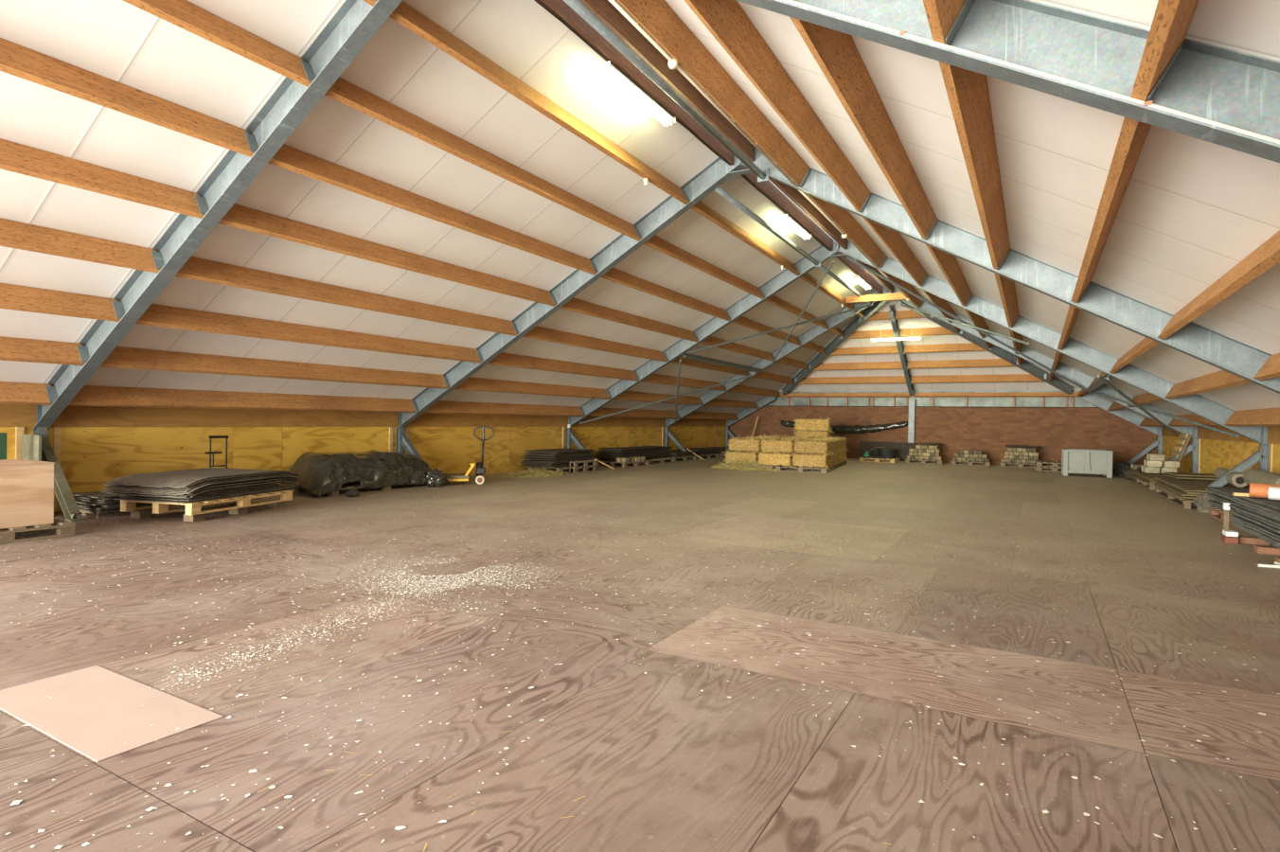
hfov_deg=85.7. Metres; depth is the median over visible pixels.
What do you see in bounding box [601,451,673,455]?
mat
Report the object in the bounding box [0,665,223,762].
board
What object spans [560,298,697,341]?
beam
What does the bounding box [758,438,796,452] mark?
bale
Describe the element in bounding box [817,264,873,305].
tube
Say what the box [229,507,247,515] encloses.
support block
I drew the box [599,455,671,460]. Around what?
mat
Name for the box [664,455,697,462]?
pallet
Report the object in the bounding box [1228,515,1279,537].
mat
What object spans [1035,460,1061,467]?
pallet
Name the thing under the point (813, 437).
bale
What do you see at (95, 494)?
mat
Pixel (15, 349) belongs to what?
beam
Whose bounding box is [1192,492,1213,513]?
bundle
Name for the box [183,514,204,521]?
support block
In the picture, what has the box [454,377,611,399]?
beam
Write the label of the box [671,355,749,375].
purlin
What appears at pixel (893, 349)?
hip purlin
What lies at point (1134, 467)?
stone block
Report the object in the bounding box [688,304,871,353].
bar
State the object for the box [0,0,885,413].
ceiling
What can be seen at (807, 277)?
purlin
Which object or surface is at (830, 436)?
bale
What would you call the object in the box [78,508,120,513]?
mat
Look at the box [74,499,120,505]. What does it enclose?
mat
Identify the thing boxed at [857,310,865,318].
purlin
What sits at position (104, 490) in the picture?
mat
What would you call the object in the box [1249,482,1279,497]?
roll
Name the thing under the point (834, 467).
pallet
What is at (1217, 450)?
wall
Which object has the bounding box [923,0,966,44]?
beam
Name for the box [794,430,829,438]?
bale
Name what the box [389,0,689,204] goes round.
roof purlin
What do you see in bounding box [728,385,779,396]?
purlin
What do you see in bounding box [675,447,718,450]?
mat
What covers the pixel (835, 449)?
bale
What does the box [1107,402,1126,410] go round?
purlin
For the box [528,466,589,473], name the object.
pallet
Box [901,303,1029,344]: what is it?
bar
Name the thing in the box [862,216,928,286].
beam
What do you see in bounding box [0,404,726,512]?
wall
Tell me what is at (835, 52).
beam
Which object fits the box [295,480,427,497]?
pallet
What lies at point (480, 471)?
truck
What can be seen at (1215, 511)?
pallet
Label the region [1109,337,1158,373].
purlin
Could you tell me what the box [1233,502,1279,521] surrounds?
mat
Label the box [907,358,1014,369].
hip purlin
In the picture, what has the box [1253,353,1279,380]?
purlin
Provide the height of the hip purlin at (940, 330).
0.278 m
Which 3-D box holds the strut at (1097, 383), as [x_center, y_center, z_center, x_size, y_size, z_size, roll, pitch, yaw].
[10.591,-0.960,15.992,0.136,0.136,5.860,1,1,30]
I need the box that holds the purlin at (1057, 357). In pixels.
[1051,351,1062,370]
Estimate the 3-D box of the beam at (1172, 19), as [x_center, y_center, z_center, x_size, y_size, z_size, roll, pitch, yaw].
[0.779,-1.655,0.374,0.195,0.276,6.622,1,1,30]
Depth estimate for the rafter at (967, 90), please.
5.25 m
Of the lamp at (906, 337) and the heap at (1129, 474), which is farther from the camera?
the lamp at (906, 337)
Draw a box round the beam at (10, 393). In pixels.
[0,381,53,405]
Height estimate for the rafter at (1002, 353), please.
3.030 m
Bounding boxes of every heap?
[1112,461,1132,476]
[1123,466,1143,480]
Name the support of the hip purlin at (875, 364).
on the steel column
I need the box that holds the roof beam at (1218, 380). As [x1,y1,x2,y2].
[1165,370,1251,399]
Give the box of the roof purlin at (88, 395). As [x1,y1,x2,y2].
[68,385,418,412]
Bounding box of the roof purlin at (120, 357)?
[100,346,448,389]
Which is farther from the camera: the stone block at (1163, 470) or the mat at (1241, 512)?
the stone block at (1163, 470)
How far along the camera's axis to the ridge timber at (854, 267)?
18.71 m
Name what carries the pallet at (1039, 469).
on the floor
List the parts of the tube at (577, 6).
plate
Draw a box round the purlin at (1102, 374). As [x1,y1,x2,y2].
[1089,372,1105,386]
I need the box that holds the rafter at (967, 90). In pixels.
[939,61,1010,269]
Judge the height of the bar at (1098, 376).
1.230 m
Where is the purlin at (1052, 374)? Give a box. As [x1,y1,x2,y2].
[1048,372,1054,380]
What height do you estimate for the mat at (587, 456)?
0.025 m
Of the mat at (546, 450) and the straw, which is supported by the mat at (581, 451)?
the mat at (546, 450)
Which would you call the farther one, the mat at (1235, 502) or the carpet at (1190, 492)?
the carpet at (1190, 492)
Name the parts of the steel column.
post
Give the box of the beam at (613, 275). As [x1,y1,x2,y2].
[600,267,730,320]
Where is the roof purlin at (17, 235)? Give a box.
[0,217,159,273]
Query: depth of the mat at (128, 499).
8.87 m
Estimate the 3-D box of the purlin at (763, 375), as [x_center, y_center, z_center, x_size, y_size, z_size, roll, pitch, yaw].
[4.885,-1.817,25.549,0.195,0.276,4.863,1,1,30]
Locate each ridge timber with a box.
[537,0,733,165]
[580,0,754,161]
[740,167,833,250]
[768,177,847,249]
[835,251,882,293]
[855,259,894,293]
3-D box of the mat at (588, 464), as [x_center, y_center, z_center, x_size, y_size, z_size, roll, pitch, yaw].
[-2.171,1.034,18.282,0.984,0.024,1.791,1,1,29]
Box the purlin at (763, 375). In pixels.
[752,372,793,384]
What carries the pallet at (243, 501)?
on the support block at (200, 517)
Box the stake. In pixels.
[1223,502,1229,530]
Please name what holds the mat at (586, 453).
on the mat at (591, 454)
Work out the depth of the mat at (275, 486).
9.29 m
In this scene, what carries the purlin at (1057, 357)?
attached to the frame at (1201, 406)
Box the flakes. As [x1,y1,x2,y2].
[2,474,1279,849]
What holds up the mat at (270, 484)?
on the mat at (274, 485)
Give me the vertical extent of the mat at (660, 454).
0.026 m
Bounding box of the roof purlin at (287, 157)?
[268,143,597,274]
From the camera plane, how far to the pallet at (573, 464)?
18.12 m
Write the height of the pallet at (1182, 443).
1.308 m
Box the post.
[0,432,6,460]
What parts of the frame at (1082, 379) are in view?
post, post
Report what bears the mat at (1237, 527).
on the bearer
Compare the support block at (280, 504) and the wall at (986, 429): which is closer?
the support block at (280, 504)
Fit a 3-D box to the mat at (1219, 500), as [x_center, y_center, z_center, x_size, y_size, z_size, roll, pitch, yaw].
[9.241,1.148,10.273,0.950,0.026,1.909,1,1,31]
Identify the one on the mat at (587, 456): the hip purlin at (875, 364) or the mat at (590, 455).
the mat at (590, 455)
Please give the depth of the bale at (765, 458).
19.74 m
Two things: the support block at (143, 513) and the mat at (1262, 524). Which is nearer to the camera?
the mat at (1262, 524)
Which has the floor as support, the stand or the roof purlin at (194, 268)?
the stand
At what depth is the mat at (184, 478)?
9.02 m
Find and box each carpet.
[1134,476,1154,483]
[1135,472,1169,479]
[1154,480,1196,496]
[1154,482,1196,498]
[1155,477,1249,492]
[1155,479,1206,494]
[1156,485,1193,502]
[1162,472,1215,477]
[1163,474,1217,479]
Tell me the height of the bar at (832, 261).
2.035 m
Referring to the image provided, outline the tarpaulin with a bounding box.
[280,449,449,497]
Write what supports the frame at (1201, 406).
on the floor
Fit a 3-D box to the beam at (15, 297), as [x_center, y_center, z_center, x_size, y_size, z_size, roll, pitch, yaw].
[-7.746,-1.356,5.254,0.195,0.276,6.622,1,1,30]
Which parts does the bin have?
corner post, rail, corner post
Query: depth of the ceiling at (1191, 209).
5.86 m
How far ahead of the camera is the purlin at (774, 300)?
19.05 m
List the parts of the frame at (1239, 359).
post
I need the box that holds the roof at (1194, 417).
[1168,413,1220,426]
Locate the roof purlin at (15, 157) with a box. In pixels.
[0,138,204,218]
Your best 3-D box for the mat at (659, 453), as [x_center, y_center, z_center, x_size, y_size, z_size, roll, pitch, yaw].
[-0.143,0.895,21.987,0.809,0.026,3.272,1,1,30]
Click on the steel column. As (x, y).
(892, 313)
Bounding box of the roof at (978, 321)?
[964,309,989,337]
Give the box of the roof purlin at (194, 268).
[174,256,517,336]
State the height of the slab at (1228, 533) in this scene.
0.060 m
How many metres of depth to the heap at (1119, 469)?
19.89 m
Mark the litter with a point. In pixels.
(753, 467)
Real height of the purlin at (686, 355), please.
0.136 m
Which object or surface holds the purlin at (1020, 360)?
attached to the frame at (1082, 379)
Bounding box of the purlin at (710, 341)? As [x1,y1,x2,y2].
[700,336,773,360]
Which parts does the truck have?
fork frame, loop handle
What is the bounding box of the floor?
[0,455,1279,851]
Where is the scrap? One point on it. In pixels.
(353, 492)
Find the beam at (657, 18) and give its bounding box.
[615,0,809,187]
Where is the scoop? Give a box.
[863,446,885,456]
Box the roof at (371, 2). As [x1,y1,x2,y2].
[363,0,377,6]
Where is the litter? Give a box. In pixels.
[711,456,776,471]
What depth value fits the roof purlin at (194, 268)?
9.48 m
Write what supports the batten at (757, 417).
on the floor
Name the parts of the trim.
rail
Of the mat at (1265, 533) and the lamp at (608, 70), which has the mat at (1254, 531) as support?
the mat at (1265, 533)
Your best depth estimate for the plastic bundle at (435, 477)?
13.54 m
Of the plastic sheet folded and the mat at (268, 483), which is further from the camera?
the plastic sheet folded
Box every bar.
[579,373,755,424]
[674,359,681,425]
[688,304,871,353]
[768,260,834,368]
[846,256,1086,390]
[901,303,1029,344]
[1089,391,1239,437]
[1097,374,1178,436]
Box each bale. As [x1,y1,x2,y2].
[722,449,761,464]
[727,434,764,451]
[756,450,792,466]
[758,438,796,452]
[790,451,829,470]
[791,416,831,432]
[792,438,830,455]
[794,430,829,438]
[796,451,834,470]
[798,437,834,455]
[800,436,835,456]
[802,452,834,469]
[804,438,836,453]
[808,436,841,451]
[809,437,838,452]
[811,436,844,451]
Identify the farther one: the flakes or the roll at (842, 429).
the roll at (842, 429)
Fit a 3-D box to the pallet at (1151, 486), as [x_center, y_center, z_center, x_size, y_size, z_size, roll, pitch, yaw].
[12.684,1.392,16.475,1.100,0.144,2.400,1,1,30]
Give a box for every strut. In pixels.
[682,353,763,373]
[1085,373,1112,392]
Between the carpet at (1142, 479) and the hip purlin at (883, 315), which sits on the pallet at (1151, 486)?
the carpet at (1142, 479)
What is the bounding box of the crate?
[0,459,55,529]
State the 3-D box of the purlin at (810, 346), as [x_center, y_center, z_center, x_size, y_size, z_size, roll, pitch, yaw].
[5.961,-2.761,23.885,0.195,0.276,3.043,1,1,30]
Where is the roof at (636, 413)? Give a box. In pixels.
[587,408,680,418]
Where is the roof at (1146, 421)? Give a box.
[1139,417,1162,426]
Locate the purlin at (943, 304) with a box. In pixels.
[922,289,956,322]
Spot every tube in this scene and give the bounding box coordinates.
[563,0,769,182]
[713,186,820,266]
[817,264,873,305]
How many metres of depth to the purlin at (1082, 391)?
21.86 m
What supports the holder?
attached to the roof purlin at (404, 14)
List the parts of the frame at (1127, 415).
post, post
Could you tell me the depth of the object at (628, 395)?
21.32 m
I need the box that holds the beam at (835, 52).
[789,17,937,240]
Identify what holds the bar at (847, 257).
attached to the frame at (1201, 406)
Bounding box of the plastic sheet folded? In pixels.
[862,456,892,459]
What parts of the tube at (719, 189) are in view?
plate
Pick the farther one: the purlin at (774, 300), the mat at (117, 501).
the purlin at (774, 300)
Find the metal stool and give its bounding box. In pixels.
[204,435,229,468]
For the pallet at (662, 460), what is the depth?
22.33 m
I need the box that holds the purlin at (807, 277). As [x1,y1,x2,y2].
[800,272,856,312]
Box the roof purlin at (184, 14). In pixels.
[122,0,312,87]
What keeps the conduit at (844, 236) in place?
attached to the purlin at (841, 217)
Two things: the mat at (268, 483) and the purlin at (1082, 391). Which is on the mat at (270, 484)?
the mat at (268, 483)
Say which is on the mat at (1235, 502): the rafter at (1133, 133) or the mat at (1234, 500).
the mat at (1234, 500)
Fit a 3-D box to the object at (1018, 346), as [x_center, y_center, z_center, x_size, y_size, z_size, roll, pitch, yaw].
[9.187,-2.152,16.795,0.195,0.276,6.022,1,1,30]
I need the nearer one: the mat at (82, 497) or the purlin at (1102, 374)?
the mat at (82, 497)
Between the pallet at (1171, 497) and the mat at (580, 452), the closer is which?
the pallet at (1171, 497)
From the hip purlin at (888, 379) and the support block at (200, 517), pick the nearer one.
the support block at (200, 517)
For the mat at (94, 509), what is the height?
0.019 m
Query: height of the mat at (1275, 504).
0.027 m
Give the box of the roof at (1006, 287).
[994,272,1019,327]
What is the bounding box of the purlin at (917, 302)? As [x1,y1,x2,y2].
[883,271,923,307]
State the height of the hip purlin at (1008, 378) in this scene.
0.278 m
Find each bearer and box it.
[1237,535,1269,545]
[1253,545,1279,555]
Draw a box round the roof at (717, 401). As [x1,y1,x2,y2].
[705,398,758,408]
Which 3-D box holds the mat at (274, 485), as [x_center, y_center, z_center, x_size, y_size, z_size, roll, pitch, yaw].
[-6.070,0.882,9.673,1.059,0.021,1.584,1,1,12]
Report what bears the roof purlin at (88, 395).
attached to the frame at (1230, 87)
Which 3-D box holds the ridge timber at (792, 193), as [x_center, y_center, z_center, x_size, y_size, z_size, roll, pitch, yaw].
[3.240,-4.169,13.236,0.072,0.215,6.026,1,1,30]
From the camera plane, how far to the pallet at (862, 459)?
25.09 m
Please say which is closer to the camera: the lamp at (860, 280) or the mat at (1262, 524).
the mat at (1262, 524)
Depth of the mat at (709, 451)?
25.54 m
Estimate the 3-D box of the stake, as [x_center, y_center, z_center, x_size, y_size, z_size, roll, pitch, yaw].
[7.609,1.222,8.952,0.064,0.450,0.064,1,1,30]
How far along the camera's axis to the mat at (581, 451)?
17.77 m
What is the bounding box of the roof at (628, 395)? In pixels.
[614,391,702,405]
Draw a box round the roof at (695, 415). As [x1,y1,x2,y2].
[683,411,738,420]
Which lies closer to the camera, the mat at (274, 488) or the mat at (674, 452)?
the mat at (274, 488)
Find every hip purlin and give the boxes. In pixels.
[774,392,909,397]
[797,375,906,384]
[811,361,903,371]
[828,345,898,355]
[846,329,894,338]
[866,311,889,320]
[895,310,924,319]
[900,326,955,337]
[904,342,986,353]
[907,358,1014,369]
[911,373,1043,383]
[914,391,1086,396]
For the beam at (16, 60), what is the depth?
5.75 m
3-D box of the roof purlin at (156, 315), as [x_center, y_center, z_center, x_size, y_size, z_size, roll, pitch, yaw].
[-4.597,-1.353,10.754,0.195,0.276,6.022,1,1,30]
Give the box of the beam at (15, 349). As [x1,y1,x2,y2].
[0,336,85,365]
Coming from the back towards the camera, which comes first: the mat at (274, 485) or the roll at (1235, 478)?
the roll at (1235, 478)
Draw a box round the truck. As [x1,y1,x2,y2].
[447,426,494,484]
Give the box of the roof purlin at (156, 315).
[135,303,481,363]
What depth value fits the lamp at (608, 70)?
8.21 m
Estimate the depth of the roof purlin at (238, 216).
9.00 m
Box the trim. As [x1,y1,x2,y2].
[766,390,1097,407]
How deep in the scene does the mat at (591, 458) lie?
17.67 m
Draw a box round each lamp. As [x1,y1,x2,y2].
[597,60,675,126]
[779,213,811,239]
[853,275,871,289]
[870,319,922,341]
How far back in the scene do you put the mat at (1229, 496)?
10.49 m
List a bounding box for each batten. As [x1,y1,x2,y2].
[594,459,614,469]
[751,416,758,436]
[1232,492,1249,497]
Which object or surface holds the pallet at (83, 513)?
on the floor
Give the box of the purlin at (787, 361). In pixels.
[776,356,809,370]
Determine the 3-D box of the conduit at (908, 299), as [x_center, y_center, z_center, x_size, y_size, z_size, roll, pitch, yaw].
[6.851,-3.529,18.134,0.100,0.090,5.840,1,1,30]
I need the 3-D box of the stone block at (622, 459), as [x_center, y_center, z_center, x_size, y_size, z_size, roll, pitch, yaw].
[-0.444,0.998,20.246,0.142,0.119,0.195,1,1,28]
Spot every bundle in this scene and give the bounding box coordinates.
[426,468,444,487]
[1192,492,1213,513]
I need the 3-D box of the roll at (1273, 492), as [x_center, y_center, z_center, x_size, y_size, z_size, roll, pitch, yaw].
[7.728,0.793,7.714,1.035,0.156,0.154,1,1,39]
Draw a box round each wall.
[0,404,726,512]
[728,405,1157,465]
[1161,426,1279,487]
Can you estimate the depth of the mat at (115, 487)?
8.78 m
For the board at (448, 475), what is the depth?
14.10 m
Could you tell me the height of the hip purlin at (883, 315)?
0.278 m
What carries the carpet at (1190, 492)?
on the carpet at (1175, 489)
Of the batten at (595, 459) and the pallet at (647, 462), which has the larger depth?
the pallet at (647, 462)
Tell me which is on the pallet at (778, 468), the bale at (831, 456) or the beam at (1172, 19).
the bale at (831, 456)
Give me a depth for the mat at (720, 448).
27.12 m
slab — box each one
[1220,534,1238,544]
[1222,529,1238,536]
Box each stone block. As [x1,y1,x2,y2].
[621,458,628,462]
[1132,464,1139,469]
[1143,466,1159,473]
[1146,460,1162,466]
[1149,454,1164,461]
[1160,467,1176,473]
[1163,461,1179,467]
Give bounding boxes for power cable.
[533,0,728,164]
[536,0,729,164]
[741,174,830,250]
[741,175,829,250]
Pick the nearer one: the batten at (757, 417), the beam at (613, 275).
the beam at (613, 275)
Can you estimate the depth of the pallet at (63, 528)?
7.53 m
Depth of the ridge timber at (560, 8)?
8.03 m
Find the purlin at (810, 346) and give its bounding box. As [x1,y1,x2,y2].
[802,341,825,354]
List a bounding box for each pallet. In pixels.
[0,518,75,543]
[78,508,152,517]
[120,489,292,515]
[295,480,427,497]
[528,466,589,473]
[568,465,596,473]
[569,460,597,467]
[599,460,649,467]
[639,457,675,464]
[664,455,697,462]
[687,453,719,459]
[724,462,775,469]
[775,464,832,473]
[796,462,837,470]
[859,457,899,462]
[905,458,944,464]
[951,460,991,465]
[1000,462,1035,467]
[1034,464,1061,472]
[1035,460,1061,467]
[1136,477,1155,490]
[1155,485,1191,508]
[1171,433,1191,462]
[1209,506,1237,528]
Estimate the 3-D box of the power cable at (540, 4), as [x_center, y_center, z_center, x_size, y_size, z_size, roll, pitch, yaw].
[-0.073,-4.054,8.167,0.025,0.018,5.840,1,1,30]
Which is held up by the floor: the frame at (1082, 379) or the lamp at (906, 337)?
the frame at (1082, 379)
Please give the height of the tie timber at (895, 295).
0.190 m
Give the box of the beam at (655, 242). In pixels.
[643,235,764,299]
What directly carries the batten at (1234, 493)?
on the mat at (1275, 504)
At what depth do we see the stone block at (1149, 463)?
16.87 m
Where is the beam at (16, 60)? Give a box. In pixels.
[0,37,254,157]
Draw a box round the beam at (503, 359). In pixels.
[487,352,639,380]
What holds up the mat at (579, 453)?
on the mat at (586, 453)
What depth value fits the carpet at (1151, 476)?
16.46 m
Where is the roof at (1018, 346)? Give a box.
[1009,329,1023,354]
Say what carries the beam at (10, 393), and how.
attached to the frame at (1230, 87)
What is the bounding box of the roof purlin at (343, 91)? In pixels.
[324,77,640,241]
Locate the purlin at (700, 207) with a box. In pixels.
[691,200,799,275]
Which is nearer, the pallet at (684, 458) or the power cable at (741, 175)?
the power cable at (741, 175)
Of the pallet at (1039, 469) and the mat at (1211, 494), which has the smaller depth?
the mat at (1211, 494)
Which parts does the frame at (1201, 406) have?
post, post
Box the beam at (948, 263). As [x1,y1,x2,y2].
[924,243,972,306]
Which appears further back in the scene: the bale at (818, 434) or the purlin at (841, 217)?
the bale at (818, 434)
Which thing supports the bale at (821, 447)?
on the bale at (828, 459)
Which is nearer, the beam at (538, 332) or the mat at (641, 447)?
the beam at (538, 332)
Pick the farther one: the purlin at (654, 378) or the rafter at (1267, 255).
the purlin at (654, 378)
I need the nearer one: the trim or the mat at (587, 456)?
the mat at (587, 456)
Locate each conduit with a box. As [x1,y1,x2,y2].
[608,0,796,186]
[799,190,877,267]
[878,269,917,308]
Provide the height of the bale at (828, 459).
0.598 m
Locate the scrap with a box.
[344,488,360,497]
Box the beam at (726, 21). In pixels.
[684,0,871,212]
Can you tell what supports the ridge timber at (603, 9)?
attached to the frame at (1230, 87)
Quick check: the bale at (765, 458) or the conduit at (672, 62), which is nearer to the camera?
the conduit at (672, 62)
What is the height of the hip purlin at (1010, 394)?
0.161 m
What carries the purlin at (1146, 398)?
attached to the frame at (1201, 406)
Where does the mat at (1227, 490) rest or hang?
on the mat at (1229, 496)
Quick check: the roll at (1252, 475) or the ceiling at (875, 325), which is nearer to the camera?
the roll at (1252, 475)
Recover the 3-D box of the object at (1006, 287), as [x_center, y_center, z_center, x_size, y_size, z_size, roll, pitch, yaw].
[6.181,-2.155,11.545,0.195,0.276,6.022,1,1,30]
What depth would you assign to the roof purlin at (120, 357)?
10.41 m
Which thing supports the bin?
on the floor
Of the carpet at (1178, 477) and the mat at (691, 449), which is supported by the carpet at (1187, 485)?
the carpet at (1178, 477)
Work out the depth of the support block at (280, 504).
10.21 m
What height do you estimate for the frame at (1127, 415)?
2.634 m
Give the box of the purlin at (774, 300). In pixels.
[764,295,828,329]
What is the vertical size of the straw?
0.178 m
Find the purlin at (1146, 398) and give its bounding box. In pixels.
[1127,392,1163,407]
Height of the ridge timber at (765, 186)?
0.215 m
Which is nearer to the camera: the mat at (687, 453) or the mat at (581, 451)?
the mat at (581, 451)
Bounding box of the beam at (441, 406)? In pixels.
[424,400,584,416]
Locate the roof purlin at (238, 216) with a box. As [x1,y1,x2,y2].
[218,203,556,306]
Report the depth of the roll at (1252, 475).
10.15 m
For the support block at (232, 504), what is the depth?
10.40 m
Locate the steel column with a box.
[888,304,915,443]
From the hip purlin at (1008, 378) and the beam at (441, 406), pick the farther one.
the hip purlin at (1008, 378)
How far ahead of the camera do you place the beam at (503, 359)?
15.56 m
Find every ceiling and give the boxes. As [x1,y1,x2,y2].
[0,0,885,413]
[607,0,1279,417]
[777,287,1081,391]
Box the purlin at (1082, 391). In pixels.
[1077,389,1085,396]
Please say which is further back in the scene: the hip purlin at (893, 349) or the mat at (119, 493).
the hip purlin at (893, 349)
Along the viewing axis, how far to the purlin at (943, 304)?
17.84 m
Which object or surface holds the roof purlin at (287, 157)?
attached to the frame at (1230, 87)
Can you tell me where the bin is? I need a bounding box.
[1061,448,1113,478]
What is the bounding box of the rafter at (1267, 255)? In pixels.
[1157,230,1279,339]
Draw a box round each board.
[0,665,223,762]
[443,473,469,479]
[858,441,916,461]
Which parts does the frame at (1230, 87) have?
post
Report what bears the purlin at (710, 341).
attached to the frame at (1201, 406)
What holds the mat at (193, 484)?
on the mat at (267, 473)
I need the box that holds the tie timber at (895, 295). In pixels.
[845,292,906,302]
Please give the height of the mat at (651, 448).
0.026 m
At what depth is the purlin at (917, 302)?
18.54 m
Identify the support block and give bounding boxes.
[130,509,151,518]
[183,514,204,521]
[220,502,236,505]
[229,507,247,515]
[267,501,284,508]
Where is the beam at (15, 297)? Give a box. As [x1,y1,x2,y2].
[0,283,121,321]
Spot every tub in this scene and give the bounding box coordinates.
[874,448,896,458]
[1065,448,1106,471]
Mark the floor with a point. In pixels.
(693, 773)
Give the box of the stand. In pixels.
[1257,561,1279,568]
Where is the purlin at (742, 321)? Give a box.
[731,316,800,345]
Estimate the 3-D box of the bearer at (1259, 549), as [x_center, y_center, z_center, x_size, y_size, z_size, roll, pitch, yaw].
[7.591,1.422,7.580,1.260,0.075,0.140,1,1,30]
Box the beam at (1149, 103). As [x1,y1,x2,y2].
[782,0,1279,143]
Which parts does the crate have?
lid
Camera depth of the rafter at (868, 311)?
24.65 m
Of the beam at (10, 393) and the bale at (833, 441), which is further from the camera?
the bale at (833, 441)
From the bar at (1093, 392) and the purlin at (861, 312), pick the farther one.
the purlin at (861, 312)
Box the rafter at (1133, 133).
[1071,117,1151,302]
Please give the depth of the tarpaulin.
12.31 m
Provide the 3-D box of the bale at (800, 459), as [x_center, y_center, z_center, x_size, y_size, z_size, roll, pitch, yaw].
[4.817,0.973,19.537,1.230,0.607,0.684,2,1,23]
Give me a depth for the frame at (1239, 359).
9.53 m
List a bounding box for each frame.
[21,0,1279,521]
[395,143,1279,460]
[566,238,1269,505]
[664,284,1198,473]
[725,391,1162,463]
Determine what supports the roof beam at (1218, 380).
attached to the frame at (1239, 359)
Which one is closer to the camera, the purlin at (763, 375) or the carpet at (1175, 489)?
the carpet at (1175, 489)
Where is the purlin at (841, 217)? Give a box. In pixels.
[805,193,886,267]
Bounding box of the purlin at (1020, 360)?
[1015,355,1024,365]
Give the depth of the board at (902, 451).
26.47 m
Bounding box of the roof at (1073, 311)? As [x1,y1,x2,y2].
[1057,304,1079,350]
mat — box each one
[71,491,122,498]
[73,496,116,501]
[74,497,120,503]
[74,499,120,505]
[76,502,152,509]
[77,504,152,511]
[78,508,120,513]
[99,502,146,506]
[101,477,291,495]
[102,497,120,499]
[103,467,300,487]
[104,474,295,492]
[106,475,303,494]
[106,479,297,497]
[113,488,288,503]
[120,485,283,498]
[120,486,288,500]
[169,473,295,488]
[187,471,296,486]
[188,480,298,497]
[189,478,300,495]
[194,484,280,497]
[199,483,280,494]
[204,482,276,492]
[519,462,568,464]
[520,456,591,460]
[521,454,595,458]
[521,458,594,462]
[521,460,585,463]
[521,462,589,465]
[521,462,589,466]
[522,452,593,455]
[523,448,593,452]
[523,463,589,467]
[524,453,596,456]
[524,455,593,459]
[525,451,593,454]
[529,450,594,453]
[530,457,593,461]
[595,450,671,454]
[596,452,670,457]
[596,453,670,458]
[597,448,672,452]
[597,454,671,459]
[598,449,671,453]
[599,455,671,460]
[599,456,671,461]
[600,445,671,449]
[601,447,668,450]
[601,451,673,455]
[670,450,697,453]
[671,453,696,456]
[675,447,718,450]
[678,449,719,451]
[696,450,720,453]
[706,446,728,449]
[1205,488,1233,498]
[1207,486,1249,497]
[1207,490,1231,499]
[1207,493,1235,504]
[1207,495,1235,505]
[1207,499,1236,511]
[1209,503,1235,515]
[1228,504,1279,526]
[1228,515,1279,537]
[1228,516,1279,541]
[1229,519,1279,544]
[1229,521,1279,546]
[1230,510,1279,533]
[1231,498,1279,517]
[1232,497,1279,515]
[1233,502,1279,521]
[1235,501,1279,519]
[1236,509,1279,529]
[1237,527,1279,548]
[1241,496,1279,510]
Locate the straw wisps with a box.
[7,528,1258,851]
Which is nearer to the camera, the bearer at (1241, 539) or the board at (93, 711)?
the board at (93, 711)
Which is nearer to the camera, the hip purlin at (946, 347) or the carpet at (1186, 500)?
the carpet at (1186, 500)
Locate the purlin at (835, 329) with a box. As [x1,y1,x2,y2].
[829,326,844,337]
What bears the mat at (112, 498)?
on the mat at (82, 497)
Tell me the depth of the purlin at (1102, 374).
16.68 m
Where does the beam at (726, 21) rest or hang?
attached to the frame at (1230, 87)
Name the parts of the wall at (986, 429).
wall plate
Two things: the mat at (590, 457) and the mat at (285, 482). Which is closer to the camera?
the mat at (285, 482)
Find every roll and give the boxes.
[780,420,907,434]
[1213,467,1247,487]
[1242,468,1279,484]
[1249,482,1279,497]
[1267,486,1279,499]
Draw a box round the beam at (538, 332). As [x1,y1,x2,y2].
[522,326,667,361]
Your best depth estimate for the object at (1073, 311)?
10.79 m
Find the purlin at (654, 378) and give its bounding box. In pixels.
[641,373,726,391]
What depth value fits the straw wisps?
3.21 m
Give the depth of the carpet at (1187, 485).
13.11 m
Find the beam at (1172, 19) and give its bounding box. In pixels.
[1130,0,1199,101]
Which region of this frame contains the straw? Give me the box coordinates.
[501,467,568,478]
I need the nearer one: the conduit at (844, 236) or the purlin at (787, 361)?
the conduit at (844, 236)
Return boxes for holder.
[643,177,648,185]
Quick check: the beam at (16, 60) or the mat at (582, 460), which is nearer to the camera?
the beam at (16, 60)
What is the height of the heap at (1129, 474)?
0.387 m
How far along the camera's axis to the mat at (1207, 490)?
10.55 m
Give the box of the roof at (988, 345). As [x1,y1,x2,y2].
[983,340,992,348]
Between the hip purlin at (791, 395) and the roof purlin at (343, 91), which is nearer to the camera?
the roof purlin at (343, 91)
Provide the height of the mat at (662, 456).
0.026 m
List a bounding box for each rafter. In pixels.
[781,300,887,395]
[893,300,1074,394]
[939,61,1010,269]
[1071,117,1151,302]
[1157,230,1279,339]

